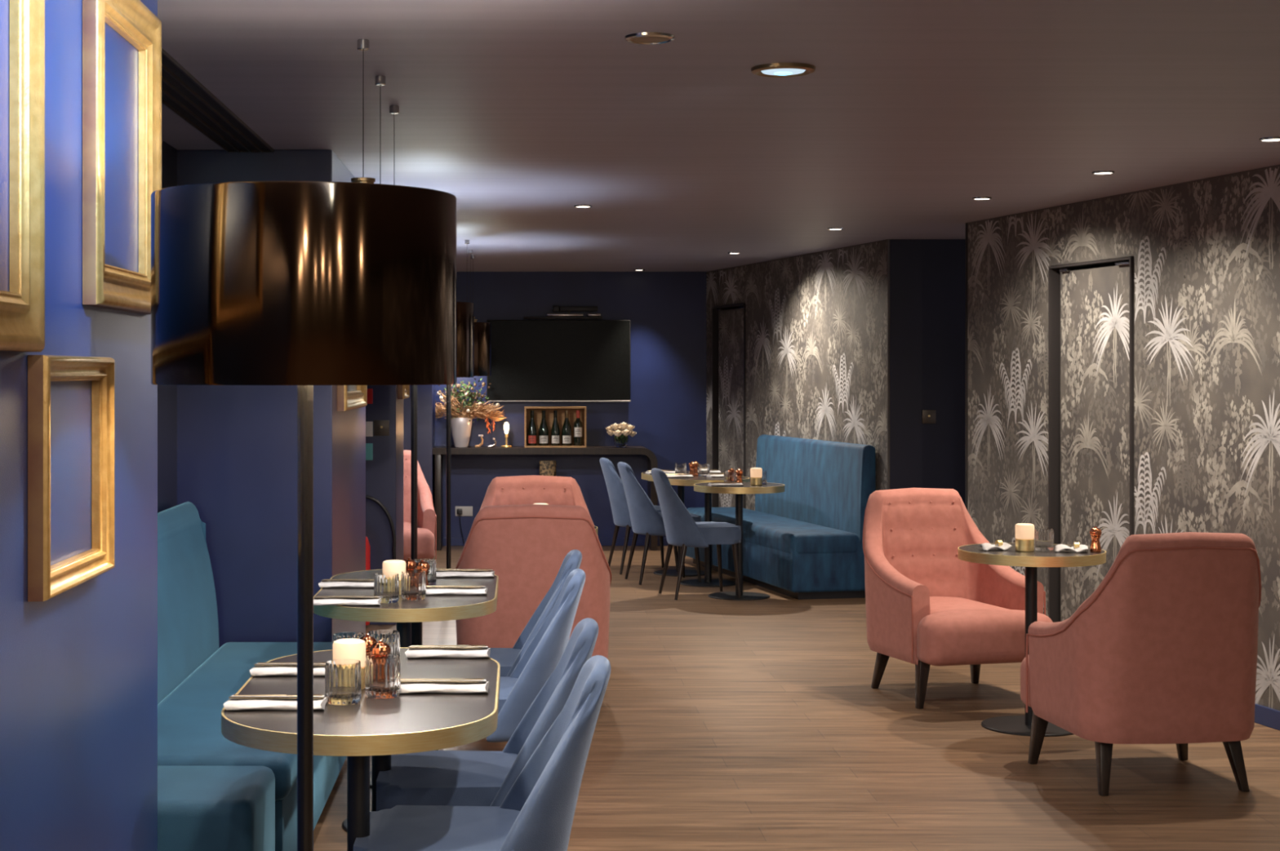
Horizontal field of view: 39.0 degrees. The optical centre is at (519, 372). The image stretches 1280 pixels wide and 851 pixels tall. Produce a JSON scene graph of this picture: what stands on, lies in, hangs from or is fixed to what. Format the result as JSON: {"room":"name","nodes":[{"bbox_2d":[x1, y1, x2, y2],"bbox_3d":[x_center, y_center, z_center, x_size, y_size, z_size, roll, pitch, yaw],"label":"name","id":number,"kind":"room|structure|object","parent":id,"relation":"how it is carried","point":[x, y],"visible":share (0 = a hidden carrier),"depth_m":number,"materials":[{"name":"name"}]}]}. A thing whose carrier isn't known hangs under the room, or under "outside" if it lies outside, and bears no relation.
{"room":"restaurant","nodes":[
{"label":"restaurant","id":0,"kind":"room"},
{"bbox_2d":[0,0,157,850],"bbox_3d":[-0.943,0.312,0.075,0.215,2.375,8.150,0,0,0],"label":"wall","id":1,"kind":"structure","parent":0,"point":[78,666],"depth_m":3.41,"materials":[{"name":"blue paint"}]},
{"bbox_2d":[0,0,44,351],"bbox_3d":[-0.816,-0.438,2.692,0.036,0.805,0.685,0,0,0],"label":"picture frame","id":2,"kind":"object","parent":1,"relation":"attached to","point":[22,308],"visible":1,"depth_m":2.96,"materials":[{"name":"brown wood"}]},
{"bbox_2d":[27,355,115,601],"bbox_3d":[-0.816,0.179,3.300,0.036,0.418,0.500,0,0,0],"label":"picture frame","id":3,"kind":"object","parent":1,"relation":"attached to","point":[46,581],"visible":1,"depth_m":3.20,"materials":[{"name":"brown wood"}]},
{"bbox_2d":[82,0,161,315],"bbox_3d":[-0.816,-0.460,3.725,0.036,0.660,0.590,0,0,0],"label":"picture frame","id":4,"kind":"object","parent":1,"relation":"attached to","point":[104,286],"visible":0.96,"depth_m":3.59,"materials":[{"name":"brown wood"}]},
{"bbox_2d":[157,140,177,513],"bbox_3d":[-1.472,0.312,5.480,0.255,2.375,3.160,0,0,0],"label":"wall","id":5,"kind":"structure","parent":0,"point":[166,394],"depth_m":6.87,"materials":[{"name":"blue paint"}]},
{"bbox_2d":[177,150,365,648],"bbox_3d":[-1.194,0.312,7.830,0.913,2.375,1.540,0,0,0],"label":"wall","id":6,"kind":"structure","parent":0,"point":[237,445],"depth_m":7.06,"materials":[{"name":"blue paint"}]},
{"bbox_2d":[337,385,367,411],"bbox_3d":[-0.716,-0.172,7.720,0.040,0.655,0.960,0,0,0],"label":"picture frame","id":7,"kind":"object","parent":6,"relation":"attached to","point":[351,400],"visible":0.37,"depth_m":7.54,"materials":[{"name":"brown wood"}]},
{"bbox_2d":[365,385,403,625],"bbox_3d":[-1.194,0.312,11.050,0.913,2.375,0.700,0,0,0],"label":"wall","id":8,"kind":"structure","parent":0,"point":[384,473],"depth_m":10.70,"materials":[{"name":"blue paint"}]},
{"bbox_2d":[365,443,373,460],"bbox_3d":[-0.920,0.470,10.695,0.090,0.100,0.010,0,0,0],"label":"wall sign","id":9,"kind":"object","parent":8,"relation":"attached to","point":[369,446],"visible":0.42,"depth_m":10.69,"materials":[{"name":"teal"}]},
{"bbox_2d":[373,420,389,435],"bbox_3d":[-0.823,0.328,10.690,0.092,0.092,0.020,0,0,0],"label":"light switch","id":10,"kind":"object","parent":8,"relation":"attached to","point":[381,428],"visible":1,"depth_m":10.69,"materials":[{"name":"brown metal"}]},
{"bbox_2d":[397,385,409,399],"bbox_3d":[-0.716,-0.120,11.100,0.040,0.560,0.500,0,0,0],"label":"picture frame","id":11,"kind":"object","parent":8,"relation":"attached to","point":[403,391],"visible":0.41,"depth_m":10.85,"materials":[{"name":"brown wood"}]},
{"bbox_2d":[403,385,435,508],"bbox_3d":[-1.194,0.312,15.375,0.913,2.375,0.450,0,0,0],"label":"wall","id":12,"kind":"structure","parent":0,"point":[425,393],"depth_m":15.15,"materials":[{"name":"blue paint"}]},
{"bbox_2d":[435,271,706,537],"bbox_3d":[0.500,0.312,15.700,4.200,2.375,0.200,0,0,0],"label":"wall","id":13,"kind":"structure","parent":0,"point":[666,311],"depth_m":15.60,"materials":[{"name":"blue paint"}]},
{"bbox_2d":[455,506,472,543],"bbox_3d":[-0.485,1.319,15.578,0.152,0.324,0.045,0,0,0],"label":"wall socket","id":14,"kind":"object","parent":13,"relation":"attached to","point":[460,511],"visible":1,"depth_m":15.59,"materials":[{"name":"grey plastic"}]},
{"bbox_2d":[443,537,668,546],"bbox_3d":[0.445,1.465,15.592,2.350,0.070,0.015,0,0,0],"label":"baseboard","id":15,"kind":"structure","parent":13,"relation":"attached to","point":[454,541],"depth_m":15.59,"materials":[{"name":"blue paint"}]},
{"bbox_2d":[486,320,631,401],"bbox_3d":[0.333,-0.102,15.546,1.240,0.705,0.103,0,0,0],"label":"television","id":16,"kind":"object","parent":13,"relation":"attached to","point":[532,360],"visible":0.95,"depth_m":15.50,"materials":[{"name":"black"}]},
{"bbox_2d":[523,306,602,319],"bbox_3d":[0.370,-0.521,15.540,0.680,0.112,0.120,0,0,0],"label":"soundbar","id":17,"kind":"object","parent":13,"relation":"attached to","point":[555,308],"visible":1,"depth_m":15.49,"materials":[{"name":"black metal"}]},
{"bbox_2d":[523,316,602,319],"bbox_3d":[0.370,-0.474,15.540,0.680,0.018,0.120,0,0,0],"label":"shelf","id":18,"kind":"object","parent":13,"relation":"attached to","point":[524,317],"depth_m":15.48,"materials":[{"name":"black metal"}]},
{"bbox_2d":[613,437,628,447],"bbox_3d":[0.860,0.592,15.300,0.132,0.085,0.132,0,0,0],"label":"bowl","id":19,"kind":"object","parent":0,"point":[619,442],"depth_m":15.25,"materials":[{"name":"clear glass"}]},
{"bbox_2d":[157,0,1279,271],"bbox_3d":[1.250,-0.925,6.100,10.500,0.100,20.200,0,0,0],"label":"ceiling","id":20,"kind":"structure","parent":0,"point":[684,157],"depth_m":5.91,"materials":[{"name":"paint"}]},
{"bbox_2d":[161,48,273,152],"bbox_3d":[-1.054,-0.869,5.875,0.181,0.012,2.350,0,0,0],"label":"ceiling vent","id":21,"kind":"object","parent":20,"relation":"in","point":[182,93],"visible":0.61,"depth_m":5.98,"materials":[{"name":"grey metal"}]},
{"bbox_2d":[351,39,375,183],"bbox_3d":[-0.412,-0.574,4.730,0.064,0.603,0.064,0,0,0],"label":"pendant lamp","id":22,"kind":"object","parent":20,"relation":"hanging from","point":[362,45],"visible":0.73,"depth_m":4.72,"materials":[{"name":"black metal"}]},
{"bbox_2d":[374,75,386,183],"bbox_3d":[-0.412,-0.557,5.310,0.064,0.635,0.064,0,0,0],"label":"pendant lamp","id":23,"kind":"object","parent":20,"relation":"hanging from","point":[380,81],"visible":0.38,"depth_m":5.31,"materials":[{"name":"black metal"}]},
{"bbox_2d":[624,32,675,44],"bbox_3d":[0.338,-0.871,4.690,0.132,0.009,0.132,0,0,0],"label":"recessed light","id":24,"kind":"object","parent":20,"relation":"attached to","point":[639,37],"visible":1,"depth_m":4.67,"materials":[{"name":"silver metal"}]},
{"bbox_2d":[751,62,815,77],"bbox_3d":[0.756,-0.866,5.170,0.184,0.018,0.184,0,0,0],"label":"recessed light","id":25,"kind":"object","parent":20,"relation":"in","point":[775,69],"visible":1,"depth_m":5.13,"materials":[{"name":"brown metal"}]},
{"bbox_2d":[313,546,1279,850],"bbox_3d":[1.250,1.550,6.100,10.500,0.100,20.200,0,0,0],"label":"floor","id":26,"kind":"structure","parent":0,"point":[722,725],"depth_m":6.94,"materials":[{"name":"brown wood"}]},
{"bbox_2d":[157,765,275,850],"bbox_3d":[-0.993,1.276,4.625,0.675,0.448,0.450,0,0,0],"label":"seat","id":27,"kind":"object","parent":26,"relation":"on","point":[201,808],"visible":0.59,"depth_m":4.44,"materials":[{"name":"teal fabric"}]},
{"bbox_2d":[157,502,346,850],"bbox_3d":[-0.980,1.000,5.935,0.710,1.000,2.170,0,0,0],"label":"banquette","id":28,"kind":"object","parent":26,"relation":"on","point":[196,677],"visible":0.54,"depth_m":6.08,"materials":[{"name":"teal fabric"}]},
{"bbox_2d":[151,181,456,850],"bbox_3d":[-0.408,0.583,3.420,0.575,1.834,0.575,0,0,0],"label":"floor lamp","id":29,"kind":"object","parent":26,"relation":"on","point":[304,285],"visible":1,"depth_m":3.18,"materials":[{"name":"brown paint"}]},
{"bbox_2d":[221,647,500,850],"bbox_3d":[-0.357,1.125,4.310,0.612,0.751,1.196,0,0,0],"label":"dining table","id":30,"kind":"object","parent":26,"relation":"on","point":[380,729],"visible":0.57,"depth_m":3.96,"materials":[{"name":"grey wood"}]},
{"bbox_2d":[223,695,328,711],"bbox_3d":[-0.545,0.737,4.030,0.223,0.024,0.109,0,0,0],"label":"napkin","id":31,"kind":"object","parent":30,"relation":"on","point":[232,704],"visible":0.76,"depth_m":3.99,"materials":[{"name":"white fabric"}]},
{"bbox_2d":[228,696,324,698],"bbox_3d":[-0.543,0.726,4.023,0.213,0.002,0.014,0,0,1],"label":"knife","id":32,"kind":"object","parent":31,"relation":"on","point":[229,697],"visible":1,"depth_m":4.02,"materials":[{"name":"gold metal"}]},
{"bbox_2d":[233,693,322,696],"bbox_3d":[-0.545,0.726,4.052,0.200,0.003,0.022,0,0,-2],"label":"fork","id":33,"kind":"object","parent":31,"relation":"on","point":[287,695],"visible":0.62,"depth_m":4.05,"materials":[{"name":"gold metal"}]},
{"bbox_2d":[249,663,325,676],"bbox_3d":[-0.555,0.737,4.480,0.223,0.024,0.109,0,0,0],"label":"napkin","id":34,"kind":"object","parent":30,"relation":"on","point":[256,671],"visible":0.55,"depth_m":4.44,"materials":[{"name":"white fabric"}]},
{"bbox_2d":[324,659,360,705],"bbox_3d":[-0.402,0.703,4.090,0.082,0.092,0.082,0,0,0],"label":"tumbler","id":35,"kind":"object","parent":30,"relation":"on","point":[342,677],"visible":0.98,"depth_m":4.06,"materials":[{"name":"clear glass"}]},
{"bbox_2d":[332,632,364,660],"bbox_3d":[-0.430,0.703,4.520,0.082,0.092,0.082,0,0,0],"label":"tumbler","id":36,"kind":"object","parent":30,"relation":"on","point":[338,636],"visible":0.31,"depth_m":4.52,"materials":[{"name":"clear glass"}]},
{"bbox_2d":[332,638,365,689],"bbox_3d":[-0.405,0.692,4.270,0.079,0.114,0.079,0,0,0],"label":"candle","id":37,"kind":"object","parent":30,"relation":"on","point":[349,648],"visible":0.48,"depth_m":4.24,"materials":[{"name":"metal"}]},
{"bbox_2d":[360,634,377,656],"bbox_3d":[-0.375,0.695,4.420,0.048,0.108,0.048,0,0,21],"label":"pepper mill","id":38,"kind":"object","parent":30,"relation":"on","point":[370,641],"visible":0.31,"depth_m":4.40,"materials":[{"name":"orange metal"}]},
{"bbox_2d":[369,640,391,654],"bbox_3d":[-0.335,0.695,4.320,0.048,0.108,0.048,0,0,21],"label":"pepper mill","id":39,"kind":"object","parent":30,"relation":"on","point":[380,647],"visible":0.34,"depth_m":4.30,"materials":[{"name":"orange metal"}]},
{"bbox_2d":[364,653,400,698],"bbox_3d":[-0.318,0.703,4.170,0.082,0.092,0.082,0,0,0],"label":"tumbler","id":40,"kind":"object","parent":30,"relation":"on","point":[382,671],"visible":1,"depth_m":4.14,"materials":[{"name":"clear glass"}]},
{"bbox_2d":[368,630,399,656],"bbox_3d":[-0.345,0.703,4.560,0.082,0.092,0.082,0,0,0],"label":"tumbler","id":41,"kind":"object","parent":30,"relation":"on","point":[391,637],"visible":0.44,"depth_m":4.53,"materials":[{"name":"clear glass"}]},
{"bbox_2d":[400,680,488,693],"bbox_3d":[-0.185,0.737,4.240,0.223,0.024,0.109,0,0,0],"label":"napkin","id":42,"kind":"object","parent":30,"relation":"on","point":[406,687],"visible":0.84,"depth_m":4.20,"materials":[{"name":"white fabric"}]},
{"bbox_2d":[400,678,484,680],"bbox_3d":[-0.185,0.726,4.262,0.200,0.003,0.022,0,0,-2],"label":"fork","id":43,"kind":"object","parent":42,"relation":"on","point":[451,679],"visible":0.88,"depth_m":4.26,"materials":[{"name":"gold metal"}]},
{"bbox_2d":[400,680,487,683],"bbox_3d":[-0.183,0.726,4.233,0.213,0.002,0.014,0,0,1],"label":"knife","id":44,"kind":"object","parent":42,"relation":"on","point":[472,682],"visible":0.83,"depth_m":4.23,"materials":[{"name":"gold metal"}]},
{"bbox_2d":[404,646,490,658],"bbox_3d":[-0.190,0.737,4.760,0.223,0.024,0.109,0,0,0],"label":"napkin","id":45,"kind":"object","parent":30,"relation":"on","point":[410,653],"visible":0.87,"depth_m":4.72,"materials":[{"name":"white fabric"}]},
{"bbox_2d":[408,647,488,648],"bbox_3d":[-0.189,0.726,4.753,0.213,0.002,0.014,0,0,1],"label":"knife","id":46,"kind":"object","parent":45,"relation":"on","point":[408,647],"visible":1,"depth_m":4.75,"materials":[{"name":"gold metal"}]},
{"bbox_2d":[365,495,395,625],"bbox_3d":[-0.864,1.100,10.580,0.274,0.760,0.122,0,0,0],"label":"fire extinguisher","id":47,"kind":"object","parent":26,"relation":"on","point":[388,517],"visible":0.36,"depth_m":10.59,"materials":[{"name":"red metal"}]},
{"bbox_2d":[313,568,498,832],"bbox_3d":[-0.385,1.125,6.300,0.612,0.751,1.196,0,0,0],"label":"dining table","id":48,"kind":"object","parent":26,"relation":"on","point":[409,616],"visible":0.27,"depth_m":5.89,"materials":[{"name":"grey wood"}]},
{"bbox_2d":[318,581,373,587],"bbox_3d":[-0.590,0.737,6.300,0.223,0.024,0.109,0,0,0],"label":"napkin","id":49,"kind":"object","parent":48,"relation":"on","point":[323,584],"visible":0.84,"depth_m":6.25,"materials":[{"name":"white fabric"}]},
{"bbox_2d":[313,596,381,605],"bbox_3d":[-0.560,0.737,5.820,0.223,0.024,0.109,0,0,0],"label":"napkin","id":50,"kind":"object","parent":48,"relation":"on","point":[317,602],"visible":0.96,"depth_m":5.78,"materials":[{"name":"white fabric"}]},
{"bbox_2d":[373,573,399,603],"bbox_3d":[-0.436,0.703,5.880,0.082,0.092,0.082,0,0,0],"label":"tumbler","id":51,"kind":"object","parent":48,"relation":"on","point":[386,585],"visible":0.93,"depth_m":5.85,"materials":[{"name":"clear glass"}]},
{"bbox_2d":[382,560,405,595],"bbox_3d":[-0.425,0.692,6.080,0.079,0.114,0.079,0,0,0],"label":"candle","id":52,"kind":"object","parent":48,"relation":"on","point":[397,566],"visible":0.35,"depth_m":6.05,"materials":[{"name":"beige wax"}]},
{"bbox_2d":[400,570,426,600],"bbox_3d":[-0.352,0.703,5.950,0.082,0.092,0.082,0,0,0],"label":"tumbler","id":53,"kind":"object","parent":48,"relation":"on","point":[413,583],"visible":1,"depth_m":5.92,"materials":[{"name":"clear glass"}]},
{"bbox_2d":[415,560,429,586],"bbox_3d":[-0.335,0.695,6.180,0.048,0.108,0.048,0,0,21],"label":"pepper mill","id":54,"kind":"object","parent":48,"relation":"on","point":[420,566],"visible":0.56,"depth_m":6.17,"materials":[{"name":"orange metal"}]},
{"bbox_2d":[413,559,435,586],"bbox_3d":[-0.335,0.703,6.320,0.082,0.092,0.082,0,0,0],"label":"tumbler","id":55,"kind":"object","parent":48,"relation":"on","point":[431,576],"visible":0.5,"depth_m":6.29,"materials":[{"name":"clear glass"}]},
{"bbox_2d":[426,587,487,595],"bbox_3d":[-0.222,0.737,6.100,0.223,0.024,0.109,0,0,0],"label":"napkin","id":56,"kind":"object","parent":48,"relation":"on","point":[429,591],"visible":0.91,"depth_m":6.06,"materials":[{"name":"white fabric"}]},
{"bbox_2d":[435,569,494,577],"bbox_3d":[-0.205,0.737,6.620,0.223,0.024,0.109,0,0,0],"label":"napkin","id":57,"kind":"object","parent":48,"relation":"on","point":[438,574],"visible":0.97,"depth_m":6.57,"materials":[{"name":"white fabric"}]},
{"bbox_2d":[403,450,436,560],"bbox_3d":[-0.951,1.029,12.760,0.689,0.942,0.831,0,0,-8],"label":"armchair","id":58,"kind":"object","parent":26,"relation":"on","point":[426,516],"visible":0.29,"depth_m":12.64,"materials":[{"name":"fabric"}]},
{"bbox_2d":[410,302,474,559],"bbox_3d":[-0.509,0.583,8.660,0.575,1.834,0.575,0,0,0],"label":"floor lamp","id":59,"kind":"object","parent":26,"relation":"on","point":[464,310],"visible":0.16,"depth_m":8.62,"materials":[{"name":"black metal"}]},
{"bbox_2d":[446,322,491,568],"bbox_3d":[-0.480,0.583,12.100,0.575,1.834,0.575,0,0,0],"label":"floor lamp","id":60,"kind":"object","parent":26,"relation":"on","point":[482,331],"visible":0.19,"depth_m":12.04,"materials":[{"name":"black metal"}]},
{"bbox_2d":[353,655,610,850],"bbox_3d":[-0.079,1.071,4.030,0.563,0.863,0.486,0,0,0],"label":"dining chair","id":61,"kind":"object","parent":26,"relation":"on","point":[536,814],"visible":1,"depth_m":3.94,"materials":[{"name":"blue fabric"}]},
{"bbox_2d":[376,617,598,811],"bbox_3d":[-0.079,1.071,4.650,0.563,0.863,0.486,0,0,0],"label":"dining chair","id":62,"kind":"object","parent":26,"relation":"on","point":[430,778],"visible":0.53,"depth_m":4.53,"materials":[{"name":"blue fabric"}]},
{"bbox_2d":[434,549,582,751],"bbox_3d":[-0.059,1.071,6.470,0.563,0.863,0.486,0,0,0],"label":"dining chair","id":63,"kind":"object","parent":26,"relation":"on","point":[508,659],"visible":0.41,"depth_m":6.41,"materials":[{"name":"blue fabric"}]},
{"bbox_2d":[455,504,611,721],"bbox_3d":[0.055,1.029,8.010,0.689,0.942,0.831,0,0,0],"label":"armchair","id":64,"kind":"object","parent":26,"relation":"on","point":[526,546],"visible":0.57,"depth_m":7.64,"materials":[{"name":"fabric"}]},
{"bbox_2d":[486,568,586,742],"bbox_3d":[-0.069,1.071,5.839,0.563,0.863,0.486,0,0,1],"label":"dining chair","id":65,"kind":"object","parent":26,"relation":"on","point":[517,691],"visible":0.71,"depth_m":5.67,"materials":[{"name":"blue fabric"}]},
{"bbox_2d":[480,475,598,537],"bbox_3d":[0.075,1.029,9.430,0.689,0.942,0.831,0,0,0],"label":"armchair","id":66,"kind":"object","parent":26,"relation":"on","point":[516,490],"visible":0.18,"depth_m":9.72,"materials":[{"name":"fabric"}]},
{"bbox_2d":[432,446,657,551],"bbox_3d":[0.200,1.067,15.383,1.920,0.865,0.405,0,0,0],"label":"console table","id":67,"kind":"object","parent":26,"relation":"on","point":[438,452],"visible":0.89,"depth_m":15.18,"materials":[{"name":"black wood"}]},
{"bbox_2d":[433,377,504,447],"bbox_3d":[-0.410,0.351,15.298,0.611,0.565,0.454,0,0,0],"label":"flower vase","id":68,"kind":"object","parent":67,"relation":"on","point":[460,424],"visible":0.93,"depth_m":15.27,"materials":[{"name":"grey ceramic"}]},
{"bbox_2d":[524,406,586,448],"bbox_3d":[0.300,0.462,15.340,0.524,0.345,0.200,0,0,0],"label":"crate","id":69,"kind":"object","parent":67,"relation":"on","point":[537,410],"visible":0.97,"depth_m":15.43,"materials":[{"name":"brown wood"}]},
{"bbox_2d":[528,410,536,445],"bbox_3d":[0.104,0.470,15.309,0.076,0.300,0.077,0,0,0],"label":"wine bottle","id":70,"kind":"object","parent":69,"relation":"in","point":[531,428],"visible":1,"depth_m":15.28,"materials":[{"name":"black glass"}]},
{"bbox_2d":[538,410,548,445],"bbox_3d":[0.202,0.470,15.309,0.084,0.300,0.085,0,0,0],"label":"wine bottle","id":71,"kind":"object","parent":69,"relation":"in","point":[544,429],"visible":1,"depth_m":15.28,"materials":[{"name":"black glass"}]},
{"bbox_2d":[551,410,559,445],"bbox_3d":[0.302,0.470,15.309,0.076,0.300,0.077,0,0,0],"label":"wine bottle","id":72,"kind":"object","parent":69,"relation":"in","point":[555,431],"visible":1,"depth_m":15.28,"materials":[{"name":"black glass"}]},
{"bbox_2d":[561,410,571,445],"bbox_3d":[0.398,0.470,15.309,0.084,0.300,0.085,0,0,0],"label":"wine bottle","id":73,"kind":"object","parent":69,"relation":"in","point":[566,428],"visible":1,"depth_m":15.28,"materials":[{"name":"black glass"}]},
{"bbox_2d":[573,410,582,445],"bbox_3d":[0.494,0.470,15.309,0.075,0.300,0.076,0,0,0],"label":"wine bottle","id":74,"kind":"object","parent":69,"relation":"in","point":[578,427],"visible":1,"depth_m":15.28,"materials":[{"name":"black glass"}]},
{"bbox_2d":[605,422,636,447],"bbox_3d":[0.857,0.525,15.306,0.225,0.217,0.204,0,0,44],"label":"flower bowl","id":75,"kind":"object","parent":67,"relation":"on","point":[620,441],"visible":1,"depth_m":15.27,"materials":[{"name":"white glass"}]},
{"bbox_2d":[539,460,555,476],"bbox_3d":[0.235,1.121,15.220,0.144,0.757,0.144,0,0,0],"label":"wooden stool","id":76,"kind":"object","parent":26,"relation":"on","point":[547,468],"visible":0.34,"depth_m":15.16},
{"bbox_2d":[599,457,677,574],"bbox_3d":[0.884,1.071,13.590,0.563,0.863,0.486,0,0,-12],"label":"dining chair","id":77,"kind":"object","parent":26,"relation":"on","point":[620,509],"visible":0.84,"depth_m":13.45,"materials":[{"name":"blue fabric"}]},
{"bbox_2d":[617,462,701,585],"bbox_3d":[0.985,1.071,12.940,0.563,0.863,0.486,0,0,-12],"label":"dining chair","id":78,"kind":"object","parent":26,"relation":"on","point":[645,518],"visible":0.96,"depth_m":12.78,"materials":[{"name":"blue fabric"}]},
{"bbox_2d":[641,471,749,586],"bbox_3d":[1.270,1.125,13.120,0.612,0.751,1.196,0,0,-12],"label":"dining table","id":79,"kind":"object","parent":26,"relation":"on","point":[708,581],"visible":0.59,"depth_m":12.78,"materials":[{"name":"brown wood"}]},
{"bbox_2d":[675,462,686,474],"bbox_3d":[1.170,0.703,13.100,0.082,0.092,0.082,0,0,0],"label":"tumbler","id":80,"kind":"object","parent":79,"relation":"on","point":[680,468],"visible":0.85,"depth_m":13.07,"materials":[{"name":"clear glass"}]},
{"bbox_2d":[698,463,710,476],"bbox_3d":[1.330,0.703,13.000,0.082,0.092,0.082,0,0,0],"label":"tumbler","id":81,"kind":"object","parent":79,"relation":"on","point":[704,468],"visible":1,"depth_m":12.96,"materials":[{"name":"clear glass"}]},
{"bbox_2d":[650,468,741,600],"bbox_3d":[1.165,1.071,12.090,0.563,0.863,0.486,0,0,-12],"label":"dining chair","id":82,"kind":"object","parent":26,"relation":"on","point":[682,531],"visible":1,"depth_m":11.92,"materials":[{"name":"blue fabric"}]},
{"bbox_2d":[693,482,784,600],"bbox_3d":[1.467,1.125,12.050,0.604,0.751,0.604,0,0,0],"label":"bistro table","id":83,"kind":"object","parent":26,"relation":"on","point":[768,488],"visible":0.89,"depth_m":11.96,"materials":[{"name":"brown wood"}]},
{"bbox_2d":[707,482,743,486],"bbox_3d":[1.360,0.737,11.900,0.223,0.024,0.109,0,0,-6],"label":"napkin","id":84,"kind":"object","parent":83,"relation":"on","point":[709,484],"visible":1,"depth_m":11.86,"materials":[{"name":"white fabric"}]},
{"bbox_2d":[724,471,736,482],"bbox_3d":[1.400,0.703,12.000,0.082,0.092,0.082,0,0,0],"label":"tumbler","id":85,"kind":"object","parent":83,"relation":"on","point":[729,476],"visible":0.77,"depth_m":11.97,"materials":[{"name":"clear glass"}]},
{"bbox_2d":[750,467,762,485],"bbox_3d":[1.575,0.692,12.000,0.079,0.114,0.079,0,0,0],"label":"candle","id":86,"kind":"object","parent":83,"relation":"on","point":[756,473],"visible":1,"depth_m":11.97,"materials":[{"name":"beige wax"}]},
{"bbox_2d":[685,435,875,599],"bbox_3d":[1.828,0.990,13.093,0.590,1.020,2.450,0,0,-12],"label":"banquette","id":87,"kind":"object","parent":26,"relation":"on","point":[804,541],"visible":0.72,"depth_m":12.34,"materials":[{"name":"blue fabric"}]},
{"bbox_2d":[862,488,1053,709],"bbox_3d":[2.007,1.029,8.380,0.689,0.942,0.831,0,0,-15],"label":"armchair","id":88,"kind":"object","parent":26,"relation":"on","point":[926,606],"visible":0.93,"depth_m":8.42,"materials":[{"name":"fabric"}]},
{"bbox_2d":[957,542,1106,737],"bbox_3d":[2.164,1.125,7.620,0.604,0.751,0.604,0,0,0],"label":"bistro table","id":89,"kind":"object","parent":26,"relation":"on","point":[1031,561],"visible":0.72,"depth_m":7.49,"materials":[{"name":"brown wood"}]},
{"bbox_2d":[977,540,1013,551],"bbox_3d":[2.005,0.728,7.600,0.141,0.040,0.098,0,0,-17],"label":"napkin","id":90,"kind":"object","parent":89,"relation":"on","point":[998,544],"visible":1,"depth_m":7.58,"materials":[{"name":"white fabric"}]},
{"bbox_2d":[1014,523,1034,551],"bbox_3d":[2.120,0.692,7.560,0.079,0.114,0.079,0,0,0],"label":"candle","id":91,"kind":"object","parent":89,"relation":"on","point":[1024,532],"visible":1,"depth_m":7.53,"materials":[{"name":"white wax"}]},
{"bbox_2d":[1033,528,1053,551],"bbox_3d":[2.205,0.703,7.580,0.082,0.092,0.082,0,0,0],"label":"tumbler","id":92,"kind":"object","parent":89,"relation":"on","point":[1043,539],"visible":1,"depth_m":7.55,"materials":[{"name":"clear glass"}]},
{"bbox_2d":[1054,542,1088,552],"bbox_3d":[2.305,0.728,7.520,0.141,0.040,0.098,0,0,11],"label":"napkin","id":93,"kind":"object","parent":89,"relation":"on","point":[1077,548],"visible":1,"depth_m":7.50,"materials":[{"name":"white fabric"}]},
{"bbox_2d":[1089,526,1102,552],"bbox_3d":[2.405,0.695,7.520,0.048,0.108,0.048,0,0,21],"label":"pepper mill","id":94,"kind":"object","parent":89,"relation":"on","point":[1095,533],"visible":1,"depth_m":7.50,"materials":[{"name":"orange metal"}]},
{"bbox_2d":[1020,532,1261,796],"bbox_3d":[2.301,1.029,6.670,0.689,0.942,0.831,0,0,-7],"label":"armchair","id":95,"kind":"object","parent":26,"relation":"on","point":[1163,651],"visible":1,"depth_m":6.33,"materials":[{"name":"fabric"}]},
{"bbox_2d":[706,239,889,511],"bbox_3d":[2.063,0.312,13.752,0.122,2.375,3.964,0,0,-12],"label":"wall","id":96,"kind":"structure","parent":0,"point":[818,323],"depth_m":13.03,"materials":[{"name":"paper"}]},
{"bbox_2d":[711,303,746,508],"bbox_3d":[1.785,0.469,15.005,0.114,2.061,0.834,0,0,-12],"label":"door","id":97,"kind":"structure","parent":96,"relation":"in","point":[728,322],"depth_m":15.08,"materials":[{"name":"grey"}]},
{"bbox_2d":[889,239,964,505],"bbox_3d":[2.763,0.312,11.900,0.675,2.375,0.200,0,0,0],"label":"wall","id":98,"kind":"structure","parent":0,"point":[927,276],"depth_m":11.80,"materials":[{"name":"blue paint"}]},
{"bbox_2d":[922,410,935,423],"bbox_3d":[2.680,0.288,11.790,0.088,0.088,0.020,0,0,0],"label":"light switch","id":99,"kind":"object","parent":98,"relation":"attached to","point":[928,416],"visible":1,"depth_m":11.79,"materials":[{"name":"brown metal"}]},
{"bbox_2d":[967,164,1279,711],"bbox_3d":[3.596,0.312,5.808,0.123,2.375,9.589,0,0,-11],"label":"wall","id":100,"kind":"structure","parent":0,"point":[1206,252],"depth_m":8.39,"materials":[{"name":"paper"}]},
{"bbox_2d":[964,222,967,510],"bbox_3d":[2.665,0.312,10.521,0.124,2.375,0.020,0,0,-11],"label":"trim","id":101,"kind":"structure","parent":100,"relation":"attached to","point":[966,224],"depth_m":10.51,"materials":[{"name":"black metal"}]},
{"bbox_2d":[1048,257,1133,622],"bbox_3d":[2.927,0.469,9.115,0.114,2.061,0.826,0,0,-11],"label":"door","id":102,"kind":"structure","parent":100,"relation":"in","point":[1091,304],"depth_m":9.17,"materials":[{"name":"grey paper"}]},
{"bbox_2d":[1254,703,1279,730],"bbox_3d":[3.532,1.460,5.795,0.012,0.080,9.589,0,0,-11],"label":"baseboard","id":103,"kind":"structure","parent":100,"relation":"attached to","point":[1264,716],"depth_m":7.62,"materials":[{"name":"blue paint"}]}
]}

